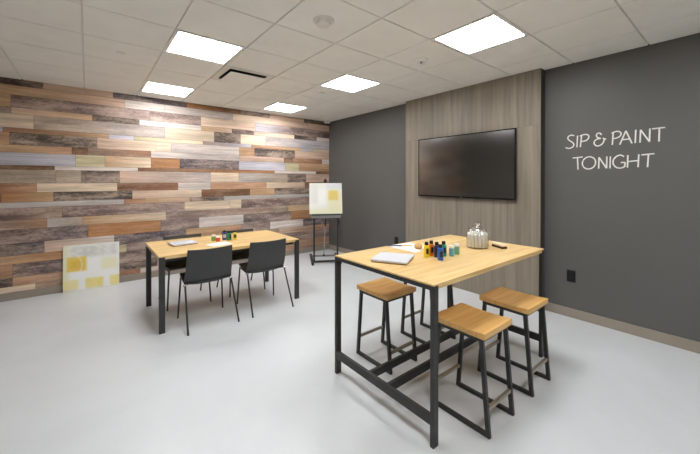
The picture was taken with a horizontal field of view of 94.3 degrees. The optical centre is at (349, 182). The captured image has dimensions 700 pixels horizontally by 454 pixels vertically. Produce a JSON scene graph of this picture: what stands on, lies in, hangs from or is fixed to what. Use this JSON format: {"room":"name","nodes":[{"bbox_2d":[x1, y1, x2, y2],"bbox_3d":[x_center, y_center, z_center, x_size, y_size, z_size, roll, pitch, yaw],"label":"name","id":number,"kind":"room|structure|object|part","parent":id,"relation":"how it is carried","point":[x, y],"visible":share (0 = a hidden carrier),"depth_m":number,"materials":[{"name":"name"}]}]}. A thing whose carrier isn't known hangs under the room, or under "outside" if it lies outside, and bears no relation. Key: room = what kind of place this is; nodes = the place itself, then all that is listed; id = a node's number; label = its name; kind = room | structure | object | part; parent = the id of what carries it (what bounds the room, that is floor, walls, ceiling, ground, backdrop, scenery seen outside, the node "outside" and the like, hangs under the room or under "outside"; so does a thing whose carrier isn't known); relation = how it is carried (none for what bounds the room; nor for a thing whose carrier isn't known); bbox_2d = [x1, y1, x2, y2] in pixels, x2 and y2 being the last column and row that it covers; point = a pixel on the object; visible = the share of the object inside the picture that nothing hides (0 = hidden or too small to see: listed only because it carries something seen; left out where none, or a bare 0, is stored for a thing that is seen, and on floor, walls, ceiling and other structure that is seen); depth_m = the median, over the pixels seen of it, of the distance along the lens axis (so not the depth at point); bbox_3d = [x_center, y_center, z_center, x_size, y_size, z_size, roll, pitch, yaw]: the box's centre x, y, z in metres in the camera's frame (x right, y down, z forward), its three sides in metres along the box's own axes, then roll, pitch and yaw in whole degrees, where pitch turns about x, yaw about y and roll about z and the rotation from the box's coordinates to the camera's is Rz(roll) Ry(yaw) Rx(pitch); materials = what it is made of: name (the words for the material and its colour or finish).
{"room":"art studio","nodes":[
{"label":"art studio","id":0,"kind":"room"},
{"bbox_2d":[0,77,328,293],"bbox_3d":[-2.679,-0.028,5.395,5.620,3.000,0.120,0,0,-39],"label":"wall","id":1,"kind":"structure","parent":0,"point":[79,166],"depth_m":4.86,"materials":[{"name":"brown wood"}]},
{"bbox_2d":[0,244,328,301],"bbox_3d":[-2.637,1.423,5.351,5.620,0.098,0.014,0,0,-39],"label":"baseboard","id":2,"kind":"structure","parent":1,"relation":"attached to","point":[4,297],"depth_m":4.76,"materials":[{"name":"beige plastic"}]},
{"bbox_2d":[0,249,699,453],"bbox_3d":[-0.057,1.539,2.161,5.820,0.100,8.420,0,0,-39],"label":"floor","id":3,"kind":"structure","parent":0,"point":[86,371],"depth_m":2.44,"materials":[{"name":"grey concrete"}]},
{"bbox_2d":[63,241,118,292],"bbox_3d":[-3.598,1.169,4.528,0.615,0.612,0.073,0,0,-36],"label":"painting","id":4,"kind":"object","parent":3,"relation":"on","point":[85,266],"visible":1,"depth_m":4.51,"materials":[{"name":"fabric"}]},
{"bbox_2d":[158,233,211,310],"bbox_3d":[-2.063,1.081,4.059,0.511,0.803,0.540,0,0,-39],"label":"dining chair","id":5,"kind":"object","parent":3,"relation":"on","point":[178,264],"visible":0.4,"depth_m":4.02,"materials":[{"name":"grey plastic"}]},
{"bbox_3d":[-2.095,1.256,3.739,0.020,0.450,0.054,0,0,3],"label":"leg","id":6,"kind":"part","parent":5,"relation":"part of","materials":[{"name":"black metal"}]},
{"bbox_3d":[-1.997,1.020,3.976,0.470,0.054,0.330,0,0,-39],"label":"seat","id":7,"kind":"part","parent":5,"relation":"part of","materials":[{"name":"grey plastic"}]},
{"bbox_3d":[-2.121,0.873,4.129,0.471,0.387,0.140,0,0,-39],"label":"backrest","id":8,"kind":"part","parent":5,"relation":"part of","materials":[{"name":"grey plastic"}]},
{"bbox_3d":[-1.742,1.255,4.024,0.054,0.450,0.020,0,0,9],"label":"leg","id":9,"kind":"part","parent":5,"relation":"part of","materials":[{"name":"black metal"}]},
{"bbox_2d":[177,245,239,335],"bbox_3d":[-1.534,1.084,3.487,0.511,0.803,0.540,0,0,-39],"label":"dining chair","id":10,"kind":"object","parent":3,"relation":"on","point":[212,264],"visible":1,"depth_m":3.40,"materials":[{"name":"grey plastic"}]},
{"bbox_3d":[-1.855,1.258,3.524,0.054,0.450,0.020,0,0,9],"label":"leg","id":11,"kind":"part","parent":10,"relation":"part of","materials":[{"name":"black metal"}]},
{"bbox_3d":[-1.617,1.268,3.210,0.018,0.438,0.212,0,0,-34],"label":"leg","id":12,"kind":"part","parent":10,"relation":"part of","materials":[{"name":"black metal"}]},
{"bbox_3d":[-1.600,1.022,3.569,0.470,0.054,0.330,0,0,-39],"label":"seat","id":13,"kind":"part","parent":10,"relation":"part of","materials":[{"name":"grey plastic"}]},
{"bbox_3d":[-1.476,0.876,3.415,0.471,0.387,0.140,0,0,-39],"label":"backrest","id":14,"kind":"part","parent":10,"relation":"part of","materials":[{"name":"grey plastic"}]},
{"bbox_3d":[-1.502,1.256,3.809,0.020,0.450,0.054,0,0,3],"label":"leg","id":15,"kind":"part","parent":10,"relation":"part of","materials":[{"name":"black metal"}]},
{"bbox_3d":[-1.245,1.267,3.511,0.018,0.438,0.212,0,0,-44],"label":"leg","id":16,"kind":"part","parent":10,"relation":"part of","materials":[{"name":"black metal"}]},
{"bbox_2d":[145,230,298,334],"bbox_3d":[-1.554,1.101,4.014,1.554,0.757,0.963,0,0,-39],"label":"table","id":17,"kind":"object","parent":3,"relation":"on","point":[164,252],"visible":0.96,"depth_m":3.84,"materials":[{"name":"brown wood"}]},
{"bbox_3d":[-2.402,1.117,3.870,0.053,0.724,0.030,0,0,-39],"label":"leg","id":18,"kind":"part","parent":17,"relation":"part of","materials":[{"name":"black metal"}]},
{"bbox_3d":[-1.844,1.111,3.179,0.053,0.744,0.030,0,0,-39],"label":"leg","id":19,"kind":"part","parent":17,"relation":"part of","materials":[{"name":"black metal"}]},
{"bbox_2d":[167,240,197,246],"bbox_3d":[-1.954,0.712,3.789,0.262,0.022,0.235,0,0,-45],"label":"canvas","id":20,"kind":"object","parent":17,"relation":"on","point":[183,242],"visible":1,"depth_m":3.77,"materials":[{"name":"white fabric"}]},
{"bbox_2d":[211,235,215,240],"bbox_3d":[-1.685,0.687,4.008,0.052,0.070,0.052,0,0,-39],"label":"paint jar","id":21,"kind":"object","parent":17,"relation":"on","point":[213,237],"visible":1,"depth_m":3.99,"materials":[{"name":"green plastic"}]},
{"bbox_2d":[208,241,231,245],"bbox_3d":[-1.540,0.723,3.790,0.251,0.001,0.216,0,0,-44],"label":"paper sheet","id":22,"kind":"object","parent":17,"relation":"on","point":[224,242],"visible":1,"depth_m":3.81,"materials":[{"name":"white paper"}]},
{"bbox_2d":[222,230,226,239],"bbox_3d":[-1.576,0.664,4.074,0.052,0.115,0.053,0,0,-39],"label":"paint bottle","id":23,"kind":"object","parent":17,"relation":"on","point":[224,234],"visible":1,"depth_m":4.06,"materials":[{"name":"purple plastic"}]},
{"bbox_2d":[227,231,230,239],"bbox_3d":[-1.506,0.664,4.037,0.056,0.115,0.057,0,0,-39],"label":"paint bottle","id":24,"kind":"object","parent":17,"relation":"on","point":[228,232],"visible":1,"depth_m":4.01,"materials":[{"name":"green plastic"}]},
{"bbox_3d":[-1.298,0.776,3.696,1.454,0.040,0.024,0,0,-39],"label":"apron rail","id":25,"kind":"part","parent":17,"relation":"part of","materials":[{"name":"black metal"}]},
{"bbox_2d":[233,230,236,239],"bbox_3d":[-1.446,0.664,4.074,0.052,0.115,0.053,0,0,-39],"label":"paint bottle","id":26,"kind":"object","parent":17,"relation":"on","point":[234,231],"visible":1,"depth_m":4.05,"materials":[{"name":"yellow plastic"}]},
{"bbox_3d":[-1.235,1.113,4.814,0.053,0.724,0.030,0,0,-39],"label":"leg","id":27,"kind":"part","parent":17,"relation":"part of","materials":[{"name":"black metal"}]},
{"bbox_3d":[-0.677,1.106,4.123,0.053,0.744,0.030,0,0,-39],"label":"leg","id":28,"kind":"part","parent":17,"relation":"part of","materials":[{"name":"black metal"}]},
{"bbox_2d":[216,228,264,296],"bbox_3d":[-1.511,1.079,4.505,0.511,0.803,0.540,0,0,-39],"label":"dining chair","id":29,"kind":"object","parent":3,"relation":"on","point":[241,255],"visible":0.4,"depth_m":4.51,"materials":[{"name":"grey plastic"}]},
{"bbox_3d":[-1.543,1.254,4.185,0.020,0.450,0.054,0,0,3],"label":"leg","id":30,"kind":"part","parent":29,"relation":"part of","materials":[{"name":"black metal"}]},
{"bbox_3d":[-1.569,0.870,4.575,0.471,0.387,0.140,0,0,-39],"label":"backrest","id":31,"kind":"part","parent":29,"relation":"part of","materials":[{"name":"grey plastic"}]},
{"bbox_3d":[-1.445,1.018,4.423,0.470,0.054,0.330,0,0,-39],"label":"seat","id":32,"kind":"part","parent":29,"relation":"part of","materials":[{"name":"grey plastic"}]},
{"bbox_2d":[237,238,293,317],"bbox_3d":[-1.030,1.082,3.895,0.511,0.803,0.540,0,0,-39],"label":"dining chair","id":33,"kind":"object","parent":3,"relation":"on","point":[265,256],"visible":1,"depth_m":3.81,"materials":[{"name":"grey plastic"}]},
{"bbox_3d":[-1.351,1.256,3.931,0.054,0.450,0.020,0,0,9],"label":"leg","id":34,"kind":"part","parent":33,"relation":"part of","materials":[{"name":"black metal"}]},
{"bbox_3d":[-1.113,1.266,3.618,0.018,0.438,0.212,0,0,-34],"label":"leg","id":35,"kind":"part","parent":33,"relation":"part of","materials":[{"name":"black metal"}]},
{"bbox_3d":[-1.096,1.020,3.976,0.470,0.054,0.330,0,0,-39],"label":"seat","id":36,"kind":"part","parent":33,"relation":"part of","materials":[{"name":"grey plastic"}]},
{"bbox_3d":[-0.973,0.874,3.822,0.471,0.387,0.140,0,0,-39],"label":"backrest","id":37,"kind":"part","parent":33,"relation":"part of","materials":[{"name":"grey plastic"}]},
{"bbox_3d":[-0.998,1.254,4.217,0.020,0.450,0.054,0,0,3],"label":"leg","id":38,"kind":"part","parent":33,"relation":"part of","materials":[{"name":"black metal"}]},
{"bbox_3d":[-0.741,1.265,3.919,0.018,0.438,0.212,0,0,-44],"label":"leg","id":39,"kind":"part","parent":33,"relation":"part of","materials":[{"name":"black metal"}]},
{"bbox_2d":[310,179,341,265],"bbox_3d":[-0.474,0.701,6.104,0.534,1.534,0.750,0,0,-10],"label":"easel","id":40,"kind":"object","parent":3,"relation":"on","point":[312,257],"visible":0.85,"depth_m":5.84,"materials":[{"name":"black metal"}]},
{"bbox_3d":[-0.716,1.438,6.067,0.044,0.036,0.750,0,0,-10],"label":"rail","id":41,"kind":"part","parent":40,"relation":"part of","materials":[{"name":"black metal"}]},
{"bbox_3d":[-0.647,1.015,5.848,0.030,0.872,0.032,0,0,-10],"label":"post","id":42,"kind":"part","parent":40,"relation":"part of","materials":[{"name":"black metal"}]},
{"bbox_2d":[309,183,341,213],"bbox_3d":[-0.439,0.296,5.891,0.592,0.557,0.109,0,0,-10],"label":"painting","id":43,"kind":"object","parent":40,"relation":"on","point":[324,198],"visible":1,"depth_m":5.88,"materials":[{"name":"fabric"}]},
{"bbox_2d":[311,214,340,217],"bbox_3d":[-0.433,0.608,5.858,0.508,0.070,0.350,0,0,-39],"label":"tray","id":44,"kind":"object","parent":40,"relation":"on","point":[312,215],"depth_m":5.81,"materials":[{"name":"grey paint"}]},
{"bbox_3d":[-0.227,1.015,5.919,0.030,0.872,0.032,0,0,-10],"label":"post","id":45,"kind":"part","parent":40,"relation":"part of","materials":[{"name":"black metal"}]},
{"bbox_2d":[356,277,416,374],"bbox_3d":[0.307,1.183,2.756,0.344,0.605,0.413,0,0,-39],"label":"bar stool","id":46,"kind":"object","parent":3,"relation":"on","point":[384,289],"visible":1,"depth_m":2.71,"materials":[{"name":"black metal"}]},
{"bbox_3d":[0.084,1.213,2.797,0.024,0.544,0.069,0,0,-39],"label":"leg","id":47,"kind":"part","parent":46,"relation":"part of","materials":[{"name":"black metal"}]},
{"bbox_3d":[0.192,1.474,2.665,0.024,0.024,0.364,0,0,-39],"label":"floor rail","id":48,"kind":"part","parent":46,"relation":"part of","materials":[{"name":"black metal"}]},
{"bbox_3d":[0.314,1.212,2.983,0.024,0.544,0.069,0,0,-39],"label":"leg","id":49,"kind":"part","parent":46,"relation":"part of","materials":[{"name":"black metal"}]},
{"bbox_3d":[0.307,0.929,2.755,0.320,0.024,0.324,0,0,-39],"label":"seat frame","id":50,"kind":"part","parent":46,"relation":"part of","materials":[{"name":"black metal"}]},
{"bbox_3d":[0.307,0.899,2.755,0.344,0.036,0.364,0,0,-39],"label":"seat","id":51,"kind":"part","parent":46,"relation":"part of","materials":[{"name":"brown wood"}]},
{"bbox_3d":[0.300,1.214,2.530,0.024,0.544,0.069,0,0,-39],"label":"leg","id":52,"kind":"part","parent":46,"relation":"part of","materials":[{"name":"black metal"}]},
{"bbox_3d":[0.422,1.473,2.851,0.024,0.024,0.364,0,0,-39],"label":"floor rail","id":53,"kind":"part","parent":46,"relation":"part of","materials":[{"name":"black metal"}]},
{"bbox_3d":[0.530,1.214,2.716,0.024,0.544,0.069,0,0,-39],"label":"leg","id":54,"kind":"part","parent":46,"relation":"part of","materials":[{"name":"black metal"}]},
{"bbox_2d":[401,282,455,343],"bbox_3d":[0.749,1.181,3.127,0.344,0.605,0.413,0,0,-39],"label":"bar stool","id":55,"kind":"object","parent":3,"relation":"on","point":[421,310],"visible":0.27,"depth_m":3.17,"materials":[{"name":"black metal"}]},
{"bbox_3d":[0.526,1.211,3.168,0.024,0.544,0.069,0,0,-39],"label":"leg","id":56,"kind":"part","parent":55,"relation":"part of","materials":[{"name":"black metal"}]},
{"bbox_3d":[0.634,1.472,3.035,0.024,0.024,0.364,0,0,-39],"label":"floor rail","id":57,"kind":"part","parent":55,"relation":"part of","materials":[{"name":"black metal"}]},
{"bbox_3d":[0.756,1.210,3.354,0.024,0.544,0.069,0,0,-39],"label":"leg","id":58,"kind":"part","parent":55,"relation":"part of","materials":[{"name":"black metal"}]},
{"bbox_3d":[0.864,1.471,3.221,0.024,0.024,0.364,0,0,-39],"label":"floor rail","id":59,"kind":"part","parent":55,"relation":"part of","materials":[{"name":"black metal"}]},
{"bbox_3d":[0.972,1.212,3.086,0.024,0.544,0.069,0,0,-39],"label":"leg","id":60,"kind":"part","parent":55,"relation":"part of","materials":[{"name":"black metal"}]},
{"bbox_2d":[335,235,543,448],"bbox_3d":[0.768,1.027,2.647,1.531,0.918,0.929,0,0,-39],"label":"table","id":61,"kind":"object","parent":3,"relation":"on","point":[432,274],"visible":0.77,"depth_m":2.33,"materials":[{"name":"brown wood"}]},
{"bbox_3d":[-0.094,1.033,2.531,0.045,0.908,0.025,0,0,-39],"label":"leg","id":62,"kind":"part","parent":61,"relation":"part of","materials":[{"name":"black metal"}]},
{"bbox_3d":[0.191,0.594,2.177,0.045,0.026,0.879,0,0,-39],"label":"rail","id":63,"kind":"part","parent":61,"relation":"part of","materials":[{"name":"black metal"}]},
{"bbox_2d":[371,252,413,264],"bbox_3d":[0.315,0.558,2.383,0.262,0.022,0.262,0,0,22],"label":"canvas","id":64,"kind":"object","parent":61,"relation":"on","point":[382,257],"visible":1,"depth_m":2.33,"materials":[{"name":"white fabric"}]},
{"bbox_2d":[389,243,423,252],"bbox_3d":[0.532,0.567,2.826,0.282,0.001,0.312,0,0,-39],"label":"paper sheet","id":65,"kind":"object","parent":61,"relation":"on","point":[407,248],"visible":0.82,"depth_m":2.81,"materials":[{"name":"white paper"}]},
{"bbox_2d":[414,243,422,248],"bbox_3d":[0.579,0.543,2.753,0.080,0.047,0.066,0,0,-39],"label":"sponge","id":66,"kind":"object","parent":65,"relation":"on","point":[417,245],"visible":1,"depth_m":2.73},
{"bbox_2d":[424,242,428,257],"bbox_3d":[0.582,0.512,2.464,0.042,0.115,0.042,0,0,-39],"label":"paint bottle","id":67,"kind":"object","parent":61,"relation":"on","point":[426,246],"visible":1,"depth_m":2.45,"materials":[{"name":"yellow plastic"}]},
{"bbox_2d":[429,240,433,255],"bbox_3d":[0.631,0.511,2.518,0.042,0.115,0.042,0,0,-39],"label":"paint bottle","id":68,"kind":"object","parent":61,"relation":"on","point":[431,245],"visible":0.9,"depth_m":2.50,"materials":[{"name":"orange plastic"}]},
{"bbox_3d":[0.475,1.037,1.828,0.045,0.908,0.025,0,0,-39],"label":"leg","id":69,"kind":"part","parent":61,"relation":"part of","materials":[{"name":"black metal"}]},
{"bbox_2d":[434,242,438,257],"bbox_3d":[0.658,0.512,2.464,0.042,0.115,0.042,0,0,-39],"label":"paint bottle","id":70,"kind":"object","parent":61,"relation":"on","point":[436,247],"visible":0.82,"depth_m":2.45,"materials":[{"name":"plastic"}]},
{"bbox_2d":[437,244,443,260],"bbox_3d":[0.661,0.512,2.370,0.042,0.115,0.042,0,0,-39],"label":"paint bottle","id":71,"kind":"object","parent":61,"relation":"on","point":[440,254],"visible":1,"depth_m":2.35,"materials":[{"name":"blue plastic"}]},
{"bbox_2d":[442,241,446,256],"bbox_3d":[0.721,0.511,2.494,0.042,0.115,0.042,0,0,-39],"label":"paint bottle","id":72,"kind":"object","parent":61,"relation":"on","point":[443,242],"visible":0.78,"depth_m":2.48,"materials":[{"name":"green plastic"}]},
{"bbox_3d":[1.062,1.028,3.466,0.045,0.908,0.025,0,0,-39],"label":"leg","id":73,"kind":"part","parent":61,"relation":"part of","materials":[{"name":"black metal"}]},
{"bbox_2d":[449,245,453,256],"bbox_3d":[0.783,0.528,2.498,0.040,0.081,0.040,0,0,-39],"label":"paint jar","id":74,"kind":"object","parent":61,"relation":"on","point":[451,247],"visible":1,"depth_m":2.48,"materials":[{"name":"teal plastic"}]},
{"bbox_2d":[454,243,459,254],"bbox_3d":[0.845,0.528,2.564,0.040,0.081,0.040,0,0,-39],"label":"paint jar","id":75,"kind":"object","parent":61,"relation":"on","point":[456,245],"visible":1,"depth_m":2.55,"materials":[{"name":"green plastic"}]},
{"bbox_2d":[468,222,488,241],"bbox_3d":[1.107,0.457,2.818,0.184,0.220,0.184,0,0,-39],"label":"glass jar","id":76,"kind":"object","parent":61,"relation":"on","point":[482,230],"visible":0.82,"depth_m":2.80,"materials":[{"name":"white"}]},
{"bbox_2d":[471,233,473,247],"bbox_3d":[1.050,0.497,2.772,0.023,0.120,0.023,0,0,-39],"label":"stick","id":77,"kind":"object","parent":76,"relation":"in","point":[472,234],"visible":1,"depth_m":2.76,"materials":[{"name":"wood"}]},
{"bbox_2d":[475,234,477,247],"bbox_3d":[1.072,0.497,2.754,0.023,0.120,0.023,0,0,-39],"label":"stick","id":78,"kind":"object","parent":76,"relation":"in","point":[476,235],"visible":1,"depth_m":2.75,"materials":[{"name":"wood"}]},
{"bbox_3d":[1.107,0.401,2.818,0.150,0.035,0.150,0,0,-39],"label":"lid","id":79,"kind":"part","parent":76,"relation":"part of","materials":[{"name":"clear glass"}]},
{"bbox_2d":[478,234,480,247],"bbox_3d":[1.100,0.497,2.746,0.023,0.120,0.023,0,0,-39],"label":"stick","id":80,"kind":"object","parent":76,"relation":"in","point":[479,235],"visible":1,"depth_m":2.74,"materials":[{"name":"wood"}]},
{"bbox_2d":[482,234,484,247],"bbox_3d":[1.128,0.497,2.748,0.023,0.120,0.023,0,0,-39],"label":"stick","id":81,"kind":"object","parent":76,"relation":"in","point":[483,235],"visible":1,"depth_m":2.74,"materials":[{"name":"wood"}]},
{"bbox_2d":[492,242,506,248],"bbox_3d":[1.297,0.549,2.817,0.056,0.036,0.130,0,0,-13],"label":"eraser","id":82,"kind":"object","parent":61,"relation":"on","point":[494,244],"visible":1,"depth_m":2.79,"materials":[{"name":"beige wood"}]},
{"bbox_3d":[1.630,1.032,2.763,0.045,0.908,0.025,0,0,-39],"label":"leg","id":83,"kind":"part","parent":61,"relation":"part of","materials":[{"name":"black metal"}]},
{"bbox_2d":[438,302,514,439],"bbox_3d":[0.801,1.186,2.133,0.344,0.605,0.413,0,0,-39],"label":"bar stool","id":84,"kind":"object","parent":3,"relation":"on","point":[474,323],"visible":0.88,"depth_m":2.08,"materials":[{"name":"brown wood"}]},
{"bbox_3d":[0.577,1.216,2.174,0.024,0.544,0.069,0,0,-39],"label":"leg","id":85,"kind":"part","parent":84,"relation":"part of","materials":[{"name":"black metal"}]},
{"bbox_3d":[0.807,1.215,2.360,0.024,0.544,0.069,0,0,-39],"label":"leg","id":86,"kind":"part","parent":84,"relation":"part of","materials":[{"name":"black metal"}]},
{"bbox_3d":[0.685,1.477,2.042,0.024,0.024,0.364,0,0,-39],"label":"floor rail","id":87,"kind":"part","parent":84,"relation":"part of","materials":[{"name":"black metal"}]},
{"bbox_3d":[0.801,0.932,2.132,0.320,0.024,0.324,0,0,-39],"label":"seat frame","id":88,"kind":"part","parent":84,"relation":"part of","materials":[{"name":"black metal"}]},
{"bbox_3d":[0.801,0.902,2.131,0.344,0.036,0.364,0,0,-39],"label":"seat","id":89,"kind":"part","parent":84,"relation":"part of","materials":[{"name":"brown wood"}]},
{"bbox_3d":[0.916,1.476,2.228,0.024,0.024,0.364,0,0,-39],"label":"floor rail","id":90,"kind":"part","parent":84,"relation":"part of","materials":[{"name":"black metal"}]},
{"bbox_3d":[0.794,1.218,1.906,0.024,0.544,0.069,0,0,-39],"label":"leg","id":91,"kind":"part","parent":84,"relation":"part of","materials":[{"name":"black metal"}]},
{"bbox_3d":[1.024,1.217,2.092,0.024,0.544,0.069,0,0,-39],"label":"leg","id":92,"kind":"part","parent":84,"relation":"part of","materials":[{"name":"black metal"}]},
{"bbox_2d":[477,286,550,397],"bbox_3d":[1.256,1.184,2.497,0.344,0.605,0.413,0,0,-39],"label":"bar stool","id":93,"kind":"object","parent":3,"relation":"on","point":[503,298],"visible":0.94,"depth_m":2.44,"materials":[{"name":"brown wood"}]},
{"bbox_3d":[1.033,1.214,2.537,0.024,0.544,0.069,0,0,-39],"label":"leg","id":94,"kind":"part","parent":93,"relation":"part of","materials":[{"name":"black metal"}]},
{"bbox_3d":[1.263,1.214,2.724,0.024,0.544,0.069,0,0,-39],"label":"leg","id":95,"kind":"part","parent":93,"relation":"part of","materials":[{"name":"black metal"}]},
{"bbox_3d":[1.141,1.475,2.405,0.024,0.024,0.364,0,0,-39],"label":"floor rail","id":96,"kind":"part","parent":93,"relation":"part of","materials":[{"name":"black metal"}]},
{"bbox_3d":[1.256,0.900,2.495,0.344,0.036,0.364,0,0,-39],"label":"seat","id":97,"kind":"part","parent":93,"relation":"part of","materials":[{"name":"brown wood"}]},
{"bbox_3d":[1.256,0.931,2.495,0.320,0.024,0.324,0,0,-39],"label":"seat frame","id":98,"kind":"part","parent":93,"relation":"part of","materials":[{"name":"black metal"}]},
{"bbox_3d":[1.371,1.474,2.591,0.024,0.024,0.364,0,0,-39],"label":"floor rail","id":99,"kind":"part","parent":93,"relation":"part of","materials":[{"name":"black metal"}]},
{"bbox_3d":[1.250,1.216,2.270,0.024,0.544,0.069,0,0,-39],"label":"leg","id":100,"kind":"part","parent":93,"relation":"part of","materials":[{"name":"black metal"}]},
{"bbox_3d":[1.480,1.215,2.456,0.024,0.544,0.069,0,0,-39],"label":"leg","id":101,"kind":"part","parent":93,"relation":"part of","materials":[{"name":"black metal"}]},
{"bbox_2d":[0,0,699,121],"bbox_3d":[-0.057,-1.399,2.146,5.620,0.225,8.220,0,0,-39],"label":"ceiling","id":102,"kind":"structure","parent":0,"point":[73,43],"depth_m":2.96,"materials":[{"name":"tile"}]},
{"bbox_2d":[140,81,195,97],"bbox_3d":[-2.573,-1.323,4.581,0.598,0.052,0.598,0,0,-39],"label":"ceiling light","id":103,"kind":"object","parent":102,"relation":"attached to","point":[148,86],"visible":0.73,"depth_m":4.56,"materials":[{"name":"white plastic"}]},
{"bbox_2d":[163,28,245,64],"bbox_3d":[-1.422,-1.316,3.158,0.598,0.052,0.598,0,0,-39],"label":"ceiling light","id":104,"kind":"object","parent":102,"relation":"attached to","point":[184,43],"visible":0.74,"depth_m":3.12,"materials":[{"name":"white plastic"}]},
{"bbox_2d":[210,65,274,86],"bbox_3d":[-1.331,-1.308,4.016,0.600,0.096,0.600,0,0,-39],"label":"ceiling vent","id":105,"kind":"object","parent":102,"relation":"in","point":[229,74],"visible":0.97,"depth_m":3.97,"materials":[{"name":"white plastic"}]},
{"bbox_3d":[-1.331,-1.265,4.016,0.432,0.010,0.432,0,0,-39],"label":"plate","id":106,"kind":"part","parent":105,"relation":"part of","materials":[{"name":"white plastic"}]},
{"bbox_2d":[262,102,307,112],"bbox_3d":[-1.150,-1.329,5.732,0.598,0.052,0.598,0,0,-39],"label":"ceiling light","id":107,"kind":"object","parent":102,"relation":"attached to","point":[281,107],"visible":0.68,"depth_m":5.69,"materials":[{"name":"white plastic"}]},
{"bbox_2d":[313,15,333,27],"bbox_3d":[-0.211,-1.267,2.588,0.170,0.044,0.170,0,0,-39],"label":"smoke detector","id":108,"kind":"object","parent":102,"relation":"attached to","point":[322,21],"visible":1,"depth_m":2.55,"materials":[{"name":"white plastic"}]},
{"bbox_2d":[319,73,381,92],"bbox_3d":[0.001,-1.322,4.309,0.598,0.052,0.598,0,0,-39],"label":"ceiling light","id":109,"kind":"object","parent":102,"relation":"attached to","point":[346,82],"visible":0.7,"depth_m":4.28,"materials":[{"name":"white plastic"}]},
{"bbox_2d":[415,57,427,65],"bbox_3d":[0.757,-1.264,3.429,0.140,0.058,0.140,0,0,-39],"label":"detector","id":110,"kind":"object","parent":102,"relation":"attached to","point":[420,61],"visible":1,"depth_m":3.40,"materials":[{"name":"white plastic"}]},
{"bbox_2d":[431,11,528,54],"bbox_3d":[1.152,-1.314,2.886,0.598,0.052,0.598,0,0,-39],"label":"ceiling light","id":111,"kind":"object","parent":102,"relation":"attached to","point":[494,29],"visible":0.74,"depth_m":2.84,"materials":[{"name":"white plastic"}]},
{"bbox_2d":[406,68,544,311],"bbox_3d":[1.578,0.089,4.505,0.120,2.774,2.011,0,0,-39],"label":"wall panel","id":112,"kind":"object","parent":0,"point":[517,101],"depth_m":4.11,"materials":[{"name":"beige wood"}]},
{"bbox_2d":[418,128,516,200],"bbox_3d":[1.524,-0.216,4.432,0.046,0.864,1.458,0,0,-39],"label":"television","id":113,"kind":"object","parent":112,"relation":"attached to","point":[479,165],"visible":1,"depth_m":4.31,"materials":[{"name":"black glass"}]},
{"bbox_3d":[1.520,-0.216,4.428,0.022,0.864,1.458,0,0,-39],"label":"casing","id":114,"kind":"part","parent":113,"relation":"part of","materials":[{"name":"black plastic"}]},
{"bbox_2d":[329,33,699,341],"bbox_3d":[2.137,-0.021,4.005,0.120,3.000,8.340,0,0,-39],"label":"wall","id":115,"kind":"structure","parent":0,"point":[630,236],"depth_m":3.30,"materials":[{"name":"grey paint"}]},
{"bbox_2d":[329,244,355,252],"bbox_3d":[0.266,1.419,6.218,0.014,0.098,2.285,0,0,-39],"label":"baseboard","id":116,"kind":"structure","parent":115,"relation":"attached to","point":[332,247],"depth_m":6.78,"materials":[{"name":"beige plastic"}]},
{"bbox_2d":[567,269,575,282],"bbox_3d":[2.423,1.029,3.555,0.008,0.128,0.082,0,0,-39],"label":"wall outlet","id":117,"kind":"object","parent":115,"relation":"attached to","point":[571,275],"visible":1,"depth_m":3.55,"materials":[{"name":"black plastic"}]},
{"bbox_2d":[566,127,664,169],"bbox_3d":[2.638,-0.325,3.284,0.005,0.387,0.800,0,0,-39],"label":"sign","id":118,"kind":"object","parent":115,"relation":"attached to","point":[658,128],"depth_m":3.25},
{"bbox_2d":[545,302,699,353],"bbox_3d":[3.481,1.439,2.244,0.014,0.098,3.900,0,0,-39],"label":"baseboard","id":119,"kind":"structure","parent":115,"relation":"attached to","point":[679,342],"depth_m":3.17,"materials":[{"name":"beige plastic"}]}
]}

